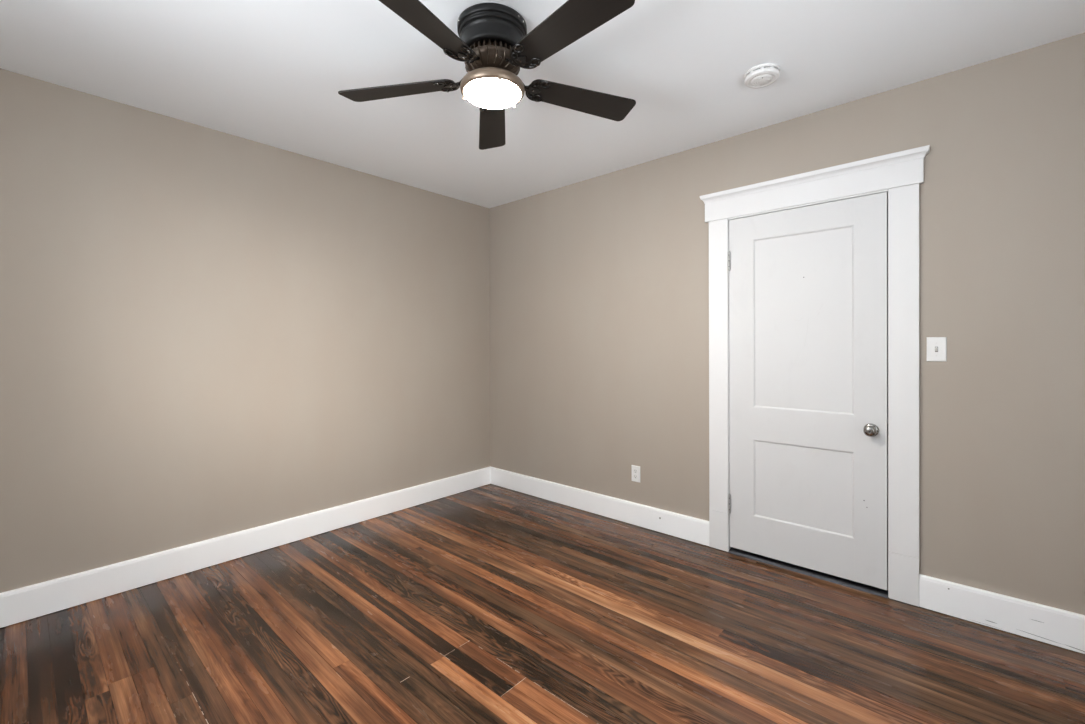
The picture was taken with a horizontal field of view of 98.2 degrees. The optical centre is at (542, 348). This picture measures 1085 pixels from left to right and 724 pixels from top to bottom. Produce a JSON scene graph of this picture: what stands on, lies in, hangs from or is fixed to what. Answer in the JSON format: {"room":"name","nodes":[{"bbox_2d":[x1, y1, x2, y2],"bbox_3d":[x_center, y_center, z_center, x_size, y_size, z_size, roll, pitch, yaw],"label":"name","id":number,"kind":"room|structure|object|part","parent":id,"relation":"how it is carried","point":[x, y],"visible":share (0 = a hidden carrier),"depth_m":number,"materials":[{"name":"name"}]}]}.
{"room":"empty bedroom","nodes":[
{"label":"empty bedroom","id":0,"kind":"room"},
{"bbox_2d":[0,68,489,592],"bbox_3d":[-1.792,-0.034,3.028,0.140,2.709,4.030,0,0,42],"label":"wall","id":1,"kind":"structure","parent":0,"point":[206,333],"depth_m":2.73,"materials":[{"name":"beige paint"}]},
{"bbox_2d":[0,466,490,627],"bbox_3d":[-1.728,1.191,2.981,0.020,0.152,3.750,0,0,42],"label":"baseboard","id":2,"kind":"structure","parent":1,"relation":"attached to","point":[18,605],"depth_m":2.71,"materials":[{"name":"white paint"}]},
{"bbox_2d":[0,484,1084,723],"bbox_3d":[0.070,1.299,1.781,4.580,0.061,4.640,0,0,42],"label":"floor","id":3,"kind":"structure","parent":0,"point":[489,603],"depth_m":2.01,"materials":[{"name":"brown wood"}]},
{"bbox_2d":[729,547,887,597],"bbox_3d":[1.490,1.251,2.683,0.795,0.018,0.142,0,0,42],"label":"threshold","id":4,"kind":"object","parent":3,"relation":"on","point":[820,575],"visible":0.65,"depth_m":2.60,"materials":[{"name":"metal"}]},
{"bbox_2d":[0,0,1084,207],"bbox_3d":[-0.143,-1.348,1.542,4.580,0.120,4.030,0,0,42],"label":"ceiling","id":5,"kind":"structure","parent":0,"point":[268,72],"depth_m":2.15,"materials":[{"name":"paint"}]},
{"bbox_2d":[338,0,635,149],"bbox_3d":[-0.185,-1.143,1.854,1.252,0.292,1.274,0,0,42],"label":"ceiling fan","id":6,"kind":"object","parent":5,"relation":"hanging from","point":[493,42],"visible":1,"depth_m":1.79,"materials":[{"name":"black metal"}]},
{"bbox_3d":[-0.600,-1.081,1.970,0.501,0.036,0.142,0,0,12],"label":"fan blade","id":7,"kind":"part","parent":6,"relation":"part of","materials":[{"name":"brown wood"}]},
{"bbox_3d":[-0.403,-1.079,1.532,0.142,0.036,0.501,0,0,30],"label":"fan blade","id":8,"kind":"part","parent":6,"relation":"part of","materials":[{"name":"brown wood"}]},
{"bbox_3d":[-0.201,-1.124,1.887,0.217,0.055,0.217,0,0,42],"label":"lamp shade","id":9,"kind":"part","parent":6,"relation":"part of","materials":[{"name":"brown metal"}]},
{"bbox_3d":[-0.245,-1.083,2.293,0.142,0.036,0.501,0,0,-6],"label":"fan blade","id":10,"kind":"part","parent":6,"relation":"part of","materials":[{"name":"brown wood"}]},
{"bbox_3d":[-0.200,-1.015,1.887,0.223,0.038,0.223,0,0,42],"label":"lamp shade","id":11,"kind":"part","parent":6,"relation":"part of","materials":[{"name":"white glass"}]},
{"bbox_3d":[0.074,-1.081,1.585,0.142,0.036,0.501,0,0,-42],"label":"fan blade","id":12,"kind":"part","parent":6,"relation":"part of","materials":[{"name":"brown wood"}]},
{"bbox_3d":[0.172,-1.084,2.055,0.501,0.036,0.142,0,0,-24],"label":"fan blade","id":13,"kind":"part","parent":6,"relation":"part of","materials":[{"name":"brown wood"}]},
{"bbox_2d":[744,63,779,87],"bbox_3d":[1.032,-1.275,2.211,0.156,0.042,0.156,0,0,42],"label":"smoke detector","id":14,"kind":"object","parent":5,"relation":"attached to","point":[762,75],"visible":1,"depth_m":2.18,"materials":[{"name":"white plastic"}]},
{"bbox_2d":[489,33,1084,614],"bbox_3d":[1.211,-0.045,2.950,4.440,2.709,0.140,0,0,42],"label":"wall","id":15,"kind":"structure","parent":0,"point":[599,286],"depth_m":2.27,"materials":[{"name":"beige paint"}]},
{"bbox_2d":[490,467,708,545],"bbox_3d":[0.293,1.180,3.673,2.068,0.152,0.022,0,0,42],"label":"baseboard","id":16,"kind":"structure","parent":15,"relation":"attached to","point":[678,525],"depth_m":3.47,"materials":[{"name":"white paint"}]},
{"bbox_2d":[632,465,639,481],"bbox_3d":[0.664,0.895,3.348,0.070,0.114,0.007,0,0,42],"label":"wall outlet","id":17,"kind":"object","parent":15,"relation":"attached to","point":[635,469],"visible":1,"depth_m":3.34,"materials":[{"name":"white plastic"}]},
{"bbox_2d":[728,192,887,589],"bbox_3d":[1.434,0.219,2.624,0.790,2.011,0.098,0,0,42],"label":"door","id":18,"kind":"structure","parent":15,"relation":"in","point":[808,285],"depth_m":2.60,"materials":[{"name":"white paint"}]},
{"bbox_3d":[1.661,0.421,2.383,0.055,0.055,0.038,0,0,42],"label":"knob","id":19,"kind":"part","parent":18,"relation":"part of","materials":[{"name":"silver metal"}]},
{"bbox_2d":[700,145,929,606],"bbox_3d":[1.482,0.146,2.678,1.126,2.221,0.188,0,0,42],"label":"door frame","id":20,"kind":"structure","parent":15,"relation":"attached to","point":[900,174],"depth_m":2.36,"materials":[{"name":"white paint"}]},
{"bbox_3d":[1.103,0.112,2.940,0.118,1.821,0.020,0,0,42],"label":"casing","id":21,"kind":"part","parent":20,"relation":"part of","materials":[{"name":"white paint"}]},
{"bbox_3d":[1.431,-0.941,2.620,1.126,0.046,0.048,0,0,42],"label":"cap moulding","id":22,"kind":"part","parent":20,"relation":"part of","materials":[{"name":"white paint"}]},
{"bbox_3d":[1.789,0.112,2.326,0.119,1.821,0.020,0,0,42],"label":"casing","id":23,"kind":"part","parent":20,"relation":"part of","materials":[{"name":"white paint"}]},
{"bbox_2d":[927,337,946,361],"bbox_3d":[1.882,0.005,2.245,0.074,0.116,0.016,0,0,42],"label":"light switch","id":24,"kind":"object","parent":15,"relation":"attached to","point":[936,346],"visible":1,"depth_m":2.24,"materials":[{"name":"white plastic"}]},
{"bbox_2d":[919,574,1084,653],"bbox_3d":[2.275,1.181,1.900,1.172,0.152,0.021,0,0,42],"label":"baseboard","id":25,"kind":"structure","parent":15,"relation":"attached to","point":[1065,629],"depth_m":2.08,"materials":[{"name":"white paint"}]}
]}

